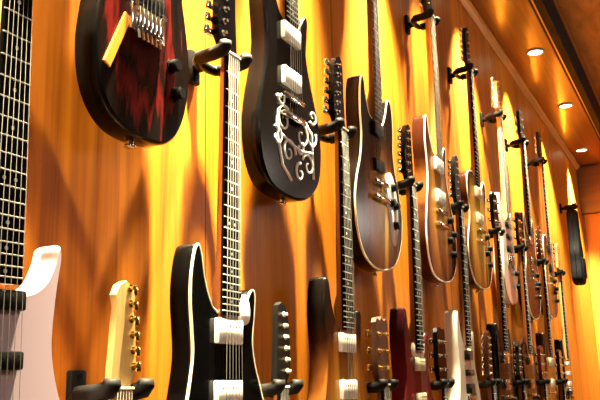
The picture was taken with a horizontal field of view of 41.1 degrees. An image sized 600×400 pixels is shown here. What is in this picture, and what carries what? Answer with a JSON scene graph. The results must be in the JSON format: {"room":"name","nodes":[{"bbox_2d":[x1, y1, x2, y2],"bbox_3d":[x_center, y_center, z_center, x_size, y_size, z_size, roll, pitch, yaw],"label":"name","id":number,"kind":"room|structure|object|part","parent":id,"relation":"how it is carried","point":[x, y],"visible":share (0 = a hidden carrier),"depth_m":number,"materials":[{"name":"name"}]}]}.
{"room":"guitar shop","nodes":[
{"label":"guitar shop","id":0,"kind":"room"},
{"bbox_2d":[0,0,599,399],"bbox_3d":[0.360,0.312,2.631,0.120,3.388,8.220,-8,-15,26],"label":"wall","id":1,"kind":"structure","parent":0,"point":[115,213],"depth_m":1.65,"materials":[{"name":"brown wood"}]},
{"bbox_2d":[66,370,154,399],"bbox_3d":[-0.270,0.266,1.101,0.112,0.066,0.098,-8,-15,26],"label":"hanger","id":2,"kind":"object","parent":1,"relation":"attached to","point":[76,387],"visible":0.97,"depth_m":1.07,"materials":[{"name":"black plastic"}]},
{"bbox_3d":[-0.314,0.272,1.123,0.014,0.066,0.032,-8,-15,26],"label":"wall plate","id":3,"kind":"part","parent":2,"relation":"part of","materials":[{"name":"black plastic"}]},
{"bbox_2d":[105,281,141,399],"bbox_3d":[-0.251,0.555,1.034,0.054,0.902,0.222,-7,-14,26],"label":"electric guitar","id":4,"kind":"object","parent":2,"relation":"hanging from","point":[122,350],"visible":0.98,"depth_m":1.11,"materials":[{"name":"brown wood"}]},
{"bbox_2d":[188,39,251,85],"bbox_3d":[-0.157,-0.256,1.486,0.112,0.066,0.098,-8,-15,26],"label":"hanger","id":5,"kind":"object","parent":1,"relation":"attached to","point":[198,61],"visible":0.89,"depth_m":1.49,"materials":[{"name":"black plastic"}]},
{"bbox_3d":[-0.200,-0.249,1.508,0.014,0.066,0.032,-8,-15,26],"label":"wall plate","id":6,"kind":"part","parent":5,"relation":"part of","materials":[{"name":"black plastic"}]},
{"bbox_3d":[-0.187,-0.249,1.501,0.025,0.024,0.024,-8,-15,26],"label":"arm","id":7,"kind":"part","parent":5,"relation":"part of","materials":[{"name":"black plastic"}]},
{"bbox_2d":[166,0,263,399],"bbox_3d":[-0.136,0.076,1.413,0.073,1.060,0.301,-8,-15,26],"label":"electric guitar","id":8,"kind":"object","parent":5,"relation":"hanging from","point":[213,352],"visible":0.99,"depth_m":1.36,"materials":[{"name":"black paint"}]},
{"bbox_2d":[260,379,303,397],"bbox_3d":[-0.060,0.357,1.501,0.112,0.066,0.098,-8,-15,26],"label":"hanger","id":9,"kind":"object","parent":1,"relation":"attached to","point":[277,386],"visible":0.38,"depth_m":1.45,"materials":[{"name":"black plastic"}]},
{"bbox_2d":[271,302,291,399],"bbox_3d":[-0.040,0.641,1.437,0.052,0.912,0.258,-7,-14,26],"label":"electric guitar","id":10,"kind":"object","parent":9,"relation":"hanging from","point":[280,368],"visible":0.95,"depth_m":1.51,"materials":[{"name":"black paint"}]},
{"bbox_2d":[318,118,356,143],"bbox_3d":[0.070,-0.159,1.919,0.112,0.066,0.098,-8,-15,26],"label":"hanger","id":11,"kind":"object","parent":1,"relation":"attached to","point":[338,124],"visible":0.44,"depth_m":1.88,"materials":[{"name":"black plastic"}]},
{"bbox_2d":[307,56,368,399],"bbox_3d":[0.093,0.172,1.845,0.061,1.060,0.300,-7,-14,26],"label":"electric guitar","id":12,"kind":"object","parent":11,"relation":"hanging from","point":[336,370],"visible":0.99,"depth_m":1.79,"materials":[{"name":"brown wood"}]},
{"bbox_2d":[366,379,398,392],"bbox_3d":[0.174,0.456,1.948,0.112,0.066,0.098,-8,-15,26],"label":"hanger","id":13,"kind":"object","parent":1,"relation":"attached to","point":[381,384],"visible":0.46,"depth_m":1.90,"materials":[{"name":"black plastic"}]},
{"bbox_2d":[365,316,390,399],"bbox_3d":[0.196,0.806,1.867,0.061,1.059,0.334,-7,-14,26],"label":"electric guitar","id":14,"kind":"object","parent":13,"relation":"hanging from","point":[379,334],"visible":0.92,"depth_m":1.93,"materials":[{"name":"brown wood"}]},
{"bbox_2d":[397,176,423,195],"bbox_3d":[0.296,-0.035,2.339,0.112,0.066,0.098,-8,-15,26],"label":"hanger","id":15,"kind":"object","parent":1,"relation":"attached to","point":[403,184],"visible":0.31,"depth_m":2.29,"materials":[{"name":"black plastic"}]},
{"bbox_2d":[389,124,433,399],"bbox_3d":[0.318,0.296,2.265,0.061,1.060,0.300,-7,-14,26],"label":"electric guitar","id":16,"kind":"object","parent":15,"relation":"hanging from","point":[408,346],"visible":1,"depth_m":2.22,"materials":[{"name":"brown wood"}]},
{"bbox_2d":[404,8,439,34],"bbox_3d":[0.419,-0.615,2.760,0.112,0.066,0.098,-8,-15,26],"label":"hanger","id":17,"kind":"object","parent":1,"relation":"attached to","point":[427,14],"visible":0.96,"depth_m":2.76,"materials":[{"name":"black plastic"}]},
{"bbox_3d":[0.375,-0.609,2.782,0.014,0.066,0.032,-8,-15,26],"label":"wall plate","id":18,"kind":"part","parent":17,"relation":"part of","materials":[{"name":"black plastic"}]},
{"bbox_2d":[412,0,457,286],"bbox_3d":[0.440,-0.270,2.685,0.077,1.123,0.319,-8,-15,26],"label":"electric guitar","id":19,"kind":"object","parent":17,"relation":"hanging from","point":[437,235],"visible":0.97,"depth_m":2.58,"materials":[{"name":"brown wood"}]},
{"bbox_3d":[0.504,0.069,2.667,0.016,0.026,0.026,-7,-14,26],"label":"knob","id":20,"kind":"part","parent":19,"relation":"part of","materials":[{"name":"black plastic"}]},
{"bbox_3d":[0.500,0.134,2.643,0.016,0.026,0.026,-7,-14,26],"label":"knob","id":21,"kind":"part","parent":19,"relation":"part of","materials":[{"name":"black plastic"}]},
{"bbox_3d":[0.521,0.117,2.690,0.016,0.026,0.026,-7,-14,26],"label":"knob","id":22,"kind":"part","parent":19,"relation":"part of","materials":[{"name":"black plastic"}]},
{"bbox_3d":[0.517,0.182,2.665,0.016,0.026,0.026,-7,-14,26],"label":"knob","id":23,"kind":"part","parent":19,"relation":"part of","materials":[{"name":"black plastic"}]},
{"bbox_2d":[430,379,454,390],"bbox_3d":[0.393,0.549,2.365,0.112,0.066,0.098,-8,-15,26],"label":"hanger","id":24,"kind":"object","parent":1,"relation":"attached to","point":[440,384],"visible":0.34,"depth_m":2.31,"materials":[{"name":"black plastic"}]},
{"bbox_2d":[428,327,448,399],"bbox_3d":[0.410,0.891,2.277,0.061,1.046,0.339,-7,-14,26],"label":"electric guitar","id":25,"kind":"object","parent":24,"relation":"hanging from","point":[440,369],"visible":0.95,"depth_m":2.35,"materials":[{"name":"black paint"}]},
{"bbox_2d":[451,200,469,214],"bbox_3d":[0.525,0.033,2.785,0.112,0.066,0.098,-8,-15,26],"label":"hanger","id":26,"kind":"object","parent":1,"relation":"attached to","point":[457,205],"visible":0.26,"depth_m":2.73,"materials":[{"name":"black plastic"}]},
{"bbox_2d":[444,156,480,399],"bbox_3d":[0.547,0.365,2.711,0.061,1.060,0.300,-7,-14,26],"label":"electric guitar","id":27,"kind":"object","parent":26,"relation":"hanging from","point":[459,346],"visible":0.98,"depth_m":2.65,"materials":[{"name":"beige paint"}]},
{"bbox_2d":[447,63,477,83],"bbox_3d":[0.647,-0.506,3.192,0.112,0.066,0.098,-8,-15,26],"label":"hanger","id":28,"kind":"object","parent":1,"relation":"attached to","point":[469,66],"visible":0.97,"depth_m":3.19,"materials":[{"name":"black plastic"}]},
{"bbox_3d":[0.604,-0.499,3.213,0.014,0.066,0.032,-8,-15,26],"label":"wall plate","id":29,"kind":"part","parent":28,"relation":"part of","materials":[{"name":"black plastic"}]},
{"bbox_2d":[459,27,493,292],"bbox_3d":[0.662,-0.174,3.107,0.073,1.066,0.340,-8,-15,26],"label":"electric guitar","id":30,"kind":"object","parent":28,"relation":"hanging from","point":[480,264],"visible":0.98,"depth_m":3.04,"materials":[{"name":"brown wood"}]},
{"bbox_3d":[0.741,0.253,3.100,0.016,0.025,0.025,-7,-14,26],"label":"knob","id":31,"kind":"part","parent":30,"relation":"part of","materials":[{"name":"black plastic"}]},
{"bbox_2d":[478,379,500,388],"bbox_3d":[0.658,0.661,2.869,0.112,0.066,0.098,-8,-15,26],"label":"hanger","id":32,"kind":"object","parent":1,"relation":"attached to","point":[489,383],"visible":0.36,"depth_m":2.82,"materials":[{"name":"black plastic"}]},
{"bbox_2d":[480,330,496,399],"bbox_3d":[0.680,0.993,2.795,0.061,1.060,0.300,-7,-14,26],"label":"electric guitar","id":33,"kind":"object","parent":32,"relation":"hanging from","point":[487,358],"visible":0.95,"depth_m":2.84,"materials":[{"name":"brown wood"}]},
{"bbox_2d":[479,109,506,126],"bbox_3d":[0.868,-0.369,3.598,0.112,0.066,0.098,-8,-15,26],"label":"hanger","id":34,"kind":"object","parent":1,"relation":"attached to","point":[491,117],"visible":0.96,"depth_m":3.60,"materials":[{"name":"black plastic"}]},
{"bbox_3d":[0.824,-0.363,3.620,0.014,0.066,0.032,-8,-15,26],"label":"wall plate","id":35,"kind":"part","parent":34,"relation":"part of","materials":[{"name":"black plastic"}]},
{"bbox_2d":[489,78,520,307],"bbox_3d":[0.888,-0.040,3.522,0.061,1.024,0.253,-7,-14,26],"label":"electric guitar","id":36,"kind":"object","parent":34,"relation":"hanging from","point":[510,274],"visible":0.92,"depth_m":3.47,"materials":[{"name":"beige paint"}]},
{"bbox_2d":[488,226,504,237],"bbox_3d":[0.769,0.137,3.249,0.112,0.066,0.098,-8,-15,26],"label":"hanger","id":37,"kind":"object","parent":1,"relation":"attached to","point":[497,229],"visible":0.27,"depth_m":3.20,"materials":[{"name":"black plastic"}]},
{"bbox_2d":[486,191,517,399],"bbox_3d":[0.790,0.487,3.168,0.061,1.059,0.334,-7,-14,26],"label":"electric guitar","id":38,"kind":"object","parent":37,"relation":"hanging from","point":[501,349],"visible":0.94,"depth_m":3.14,"materials":[{"name":"black paint"}]},
{"bbox_2d":[504,137,528,151],"bbox_3d":[1.086,-0.281,4.016,0.112,0.066,0.098,-8,-15,26],"label":"hanger","id":39,"kind":"object","parent":1,"relation":"attached to","point":[515,144],"visible":0.96,"depth_m":4.02,"materials":[{"name":"black plastic"}]},
{"bbox_3d":[1.042,-0.275,4.038,0.014,0.066,0.032,-8,-15,26],"label":"wall plate","id":40,"kind":"part","parent":39,"relation":"part of","materials":[{"name":"black plastic"}]},
{"bbox_2d":[514,110,541,322],"bbox_3d":[1.106,0.069,3.936,0.072,1.059,0.335,-8,-15,26],"label":"electric guitar","id":41,"kind":"object","parent":39,"relation":"hanging from","point":[534,292],"visible":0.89,"depth_m":3.89,"materials":[{"name":"brown wood"}]},
{"bbox_2d":[459,0,579,169],"bbox_3d":[0.389,-1.038,2.916,0.031,0.031,8.220,-8,-15,26],"label":"trim","id":42,"kind":"structure","parent":1,"relation":"attached to","point":[467,5],"depth_m":4.41,"materials":[{"name":"brown wood"}]},
{"bbox_2d":[514,243,528,253],"bbox_3d":[0.979,0.226,3.649,0.112,0.066,0.098,-8,-15,26],"label":"hanger","id":43,"kind":"object","parent":1,"relation":"attached to","point":[520,246],"visible":0.3,"depth_m":3.60,"materials":[{"name":"black plastic"}]},
{"bbox_2d":[512,212,539,399],"bbox_3d":[0.996,0.567,3.561,0.061,1.046,0.339,-7,-14,26],"label":"electric guitar","id":44,"kind":"object","parent":43,"relation":"hanging from","point":[528,353],"visible":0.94,"depth_m":3.55,"materials":[{"name":"black paint"}]},
{"bbox_2d":[514,379,529,386],"bbox_3d":[0.886,0.758,3.303,0.112,0.066,0.098,-8,-15,26],"label":"hanger","id":45,"kind":"object","parent":1,"relation":"attached to","point":[521,382],"visible":0.34,"depth_m":3.25,"materials":[{"name":"black plastic"}]},
{"bbox_2d":[512,340,526,399],"bbox_3d":[0.907,1.087,3.228,0.061,1.024,0.253,-7,-14,26],"label":"electric guitar","id":46,"kind":"object","parent":45,"relation":"hanging from","point":[519,372],"visible":0.93,"depth_m":3.28,"materials":[{"name":"black paint"}]},
{"bbox_2d":[526,156,546,169],"bbox_3d":[1.314,-0.209,4.457,0.112,0.066,0.098,-8,-15,26],"label":"hanger","id":47,"kind":"object","parent":1,"relation":"attached to","point":[534,162],"visible":0.93,"depth_m":4.43,"materials":[{"name":"black plastic"}]},
{"bbox_2d":[534,132,559,320],"bbox_3d":[1.329,0.133,4.370,0.072,1.046,0.340,-8,-15,26],"label":"electric guitar","id":48,"kind":"object","parent":47,"relation":"hanging from","point":[547,248],"visible":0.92,"depth_m":4.34,"materials":[{"name":"brown wood"}]},
{"bbox_2d":[536,258,548,266],"bbox_3d":[1.207,0.322,4.083,0.112,0.066,0.098,-8,-15,26],"label":"hanger","id":49,"kind":"object","parent":1,"relation":"attached to","point":[542,260],"visible":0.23,"depth_m":4.03,"materials":[{"name":"black plastic"}]},
{"bbox_2d":[534,226,558,399],"bbox_3d":[1.229,0.654,4.010,0.061,1.060,0.300,-7,-14,26],"label":"electric guitar","id":50,"kind":"object","parent":49,"relation":"hanging from","point":[543,339],"visible":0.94,"depth_m":3.97,"materials":[{"name":"brown wood"}]},
{"bbox_2d":[536,378,550,385],"bbox_3d":[1.100,0.849,3.712,0.112,0.066,0.098,-8,-15,26],"label":"hanger","id":51,"kind":"object","parent":1,"relation":"attached to","point":[543,381],"visible":0.33,"depth_m":3.66,"materials":[{"name":"black plastic"}]},
{"bbox_2d":[535,345,547,399],"bbox_3d":[1.121,1.199,3.630,0.061,1.059,0.334,-7,-14,26],"label":"electric guitar","id":52,"kind":"object","parent":51,"relation":"hanging from","point":[541,365],"visible":0.94,"depth_m":3.69,"materials":[{"name":"brown wood"}]},
{"bbox_2d":[554,270,565,276],"bbox_3d":[1.440,0.421,4.526,0.112,0.066,0.098,-8,-15,26],"label":"hanger","id":53,"kind":"object","parent":1,"relation":"attached to","point":[559,272],"visible":0.35,"depth_m":4.48,"materials":[{"name":"black plastic"}]},
{"bbox_2d":[553,243,573,399],"bbox_3d":[1.460,0.750,4.451,0.061,1.024,0.253,-7,-14,26],"label":"electric guitar","id":54,"kind":"object","parent":53,"relation":"hanging from","point":[560,344],"visible":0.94,"depth_m":4.41,"materials":[{"name":"black paint"}]},
{"bbox_2d":[556,378,567,384],"bbox_3d":[1.326,0.945,4.141,0.112,0.066,0.098,-8,-15,26],"label":"hanger","id":55,"kind":"object","parent":1,"relation":"attached to","point":[561,381],"visible":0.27,"depth_m":4.09,"materials":[{"name":"black plastic"}]},
{"bbox_2d":[554,349,565,399],"bbox_3d":[1.343,1.286,4.054,0.061,1.046,0.339,-7,-14,26],"label":"electric guitar","id":56,"kind":"object","parent":55,"relation":"hanging from","point":[558,356],"visible":0.96,"depth_m":4.11,"materials":[{"name":"black paint"}]},
{"bbox_2d":[559,203,577,213],"bbox_3d":[1.803,0.052,5.373,0.112,0.066,0.098,-8,-15,26],"label":"hanger","id":57,"kind":"object","parent":1,"relation":"attached to","point":[573,205],"visible":0.99,"depth_m":5.37,"materials":[{"name":"black plastic"}]},
{"bbox_2d":[566,208,587,285],"bbox_3d":[1.832,0.305,5.301,0.081,0.525,0.188,-8,-15,26],"label":"guitar case","id":58,"kind":"object","parent":57,"relation":"hanging from","point":[577,261],"visible":1,"depth_m":5.25,"materials":[{"name":"black fabric"}]},
{"bbox_3d":[-0.388,-0.325,1.038,0.112,0.066,0.098,-8,-15,26],"label":"hanger","id":59,"kind":"object","parent":1,"relation":"attached to","visible":0},
{"bbox_2d":[0,0,60,399],"bbox_3d":[-0.358,0.004,0.963,0.074,1.056,0.321,-7,-13,26],"label":"electric guitar","id":60,"kind":"object","parent":59,"relation":"hanging from","point":[27,311],"visible":1,"depth_m":0.97,"materials":[{"name":"pink paint"}]},
{"bbox_3d":[-0.280,-0.909,1.428,0.112,0.066,0.098,-8,-15,26],"label":"hanger","id":61,"kind":"object","parent":1,"relation":"attached to","visible":0},
{"bbox_2d":[75,0,188,148],"bbox_3d":[-0.259,-0.579,1.352,0.061,1.024,0.238,-7,-14,26],"label":"electric guitar","id":62,"kind":"object","parent":61,"relation":"hanging from","point":[131,56],"visible":1,"depth_m":1.23,"materials":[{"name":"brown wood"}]},
{"bbox_3d":[-0.205,-0.221,1.317,0.016,0.025,0.025,-7,-14,26],"label":"knob","id":63,"kind":"part","parent":62,"relation":"part of","materials":[{"name":"black plastic"}]},
{"bbox_3d":[-0.199,-0.175,1.317,0.016,0.025,0.025,-7,-14,26],"label":"knob","id":64,"kind":"part","parent":62,"relation":"part of","materials":[{"name":"black plastic"}]},
{"bbox_3d":[-0.055,-0.837,1.864,0.112,0.066,0.098,-8,-15,26],"label":"hanger","id":65,"kind":"object","parent":1,"relation":"attached to","visible":0},
{"bbox_2d":[241,0,320,205],"bbox_3d":[-0.035,-0.506,1.790,0.073,1.060,0.285,-8,-15,26],"label":"electric guitar","id":66,"kind":"object","parent":65,"relation":"hanging from","point":[281,146],"visible":0.99,"depth_m":1.67,"materials":[{"name":"black paint"}]},
{"bbox_3d":[0.174,-0.668,2.279,0.112,0.066,0.098,-8,-15,26],"label":"hanger","id":67,"kind":"object","parent":1,"relation":"attached to","visible":0},
{"bbox_2d":[345,0,401,276],"bbox_3d":[0.194,-0.318,2.199,0.072,1.059,0.335,-8,-15,26],"label":"electric guitar","id":68,"kind":"object","parent":67,"relation":"hanging from","point":[375,207],"visible":0.98,"depth_m":2.10,"materials":[{"name":"brown wood"}]},
{"bbox_3d":[0.254,0.007,2.181,0.016,0.025,0.025,-7,-14,26],"label":"knob","id":69,"kind":"part","parent":68,"relation":"part of","materials":[{"name":"black plastic"}]},
{"bbox_3d":[0.261,-0.034,2.205,0.016,0.025,0.025,-7,-14,26],"label":"knob","id":70,"kind":"part","parent":68,"relation":"part of","materials":[{"name":"black plastic"}]},
{"bbox_3d":[0.268,0.018,2.206,0.016,0.025,0.025,-7,-14,26],"label":"knob","id":71,"kind":"part","parent":68,"relation":"part of","materials":[{"name":"black plastic"}]},
{"bbox_3d":[0.267,0.070,2.190,0.016,0.025,0.025,-7,-14,26],"label":"knob","id":72,"kind":"part","parent":68,"relation":"part of","materials":[{"name":"black plastic"}]},
{"bbox_2d":[470,0,599,166],"bbox_3d":[0.490,-1.117,2.881,0.262,0.100,8.220,-8,-15,26],"label":"ceiling","id":73,"kind":"structure","parent":0,"point":[514,24],"depth_m":4.44,"materials":[{"name":"brown wood"}]},
{"bbox_2d":[526,48,544,56],"bbox_3d":[1.231,-0.773,4.188,0.096,0.012,0.096,-8,-15,26],"label":"recessed light","id":74,"kind":"object","parent":73,"relation":"in","point":[534,52],"visible":1,"depth_m":4.19,"materials":[{"name":"beige"}]},
{"bbox_2d":[558,103,573,108],"bbox_3d":[1.665,-0.589,5.013,0.096,0.012,0.096,-8,-15,26],"label":"recessed light","id":75,"kind":"object","parent":73,"relation":"in","point":[564,105],"visible":1,"depth_m":5.01,"materials":[{"name":"beige"}]},
{"bbox_2d":[575,148,587,152],"bbox_3d":[2.104,-0.373,5.977,0.096,0.012,0.096,-8,-15,26],"label":"recessed light","id":76,"kind":"object","parent":73,"relation":"in","point":[579,150],"visible":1,"depth_m":5.97,"materials":[{"name":"beige"}]},
{"bbox_2d":[553,0,599,105],"bbox_3d":[1.850,-1.475,2.247,2.697,0.100,8.220,-8,-15,26],"label":"ceiling","id":77,"kind":"structure","parent":0,"point":[580,19],"depth_m":4.35,"materials":[{"name":"brown wood"}]},
{"bbox_2d":[582,213,599,370],"bbox_3d":[3.655,0.916,5.567,3.014,3.388,0.120,-8,-15,26],"label":"wall","id":78,"kind":"structure","parent":0,"point":[591,222],"depth_m":6.30,"materials":[{"name":"orange wood"}]},
{"bbox_2d":[528,0,599,140],"bbox_3d":[0.628,-1.215,2.830,0.055,0.265,8.220,-8,-15,26],"label":"trim","id":79,"kind":"structure","parent":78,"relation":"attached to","point":[547,9],"depth_m":4.36,"materials":[{"name":"black wood"}]},
{"bbox_2d":[531,0,599,136],"bbox_3d":[0.622,-1.083,2.804,0.006,0.006,8.220,-8,-15,26],"label":"trim","id":80,"kind":"structure","parent":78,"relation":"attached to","point":[531,0],"depth_m":4.23,"materials":[{"name":"beige wood"}]},
{"bbox_2d":[576,164,599,214],"bbox_3d":[3.581,-0.265,5.765,3.014,0.380,0.060,-8,-15,26],"label":"trim","id":81,"kind":"structure","parent":78,"relation":"attached to","point":[588,177],"depth_m":6.36,"materials":[{"name":"brown wood"}]}
]}

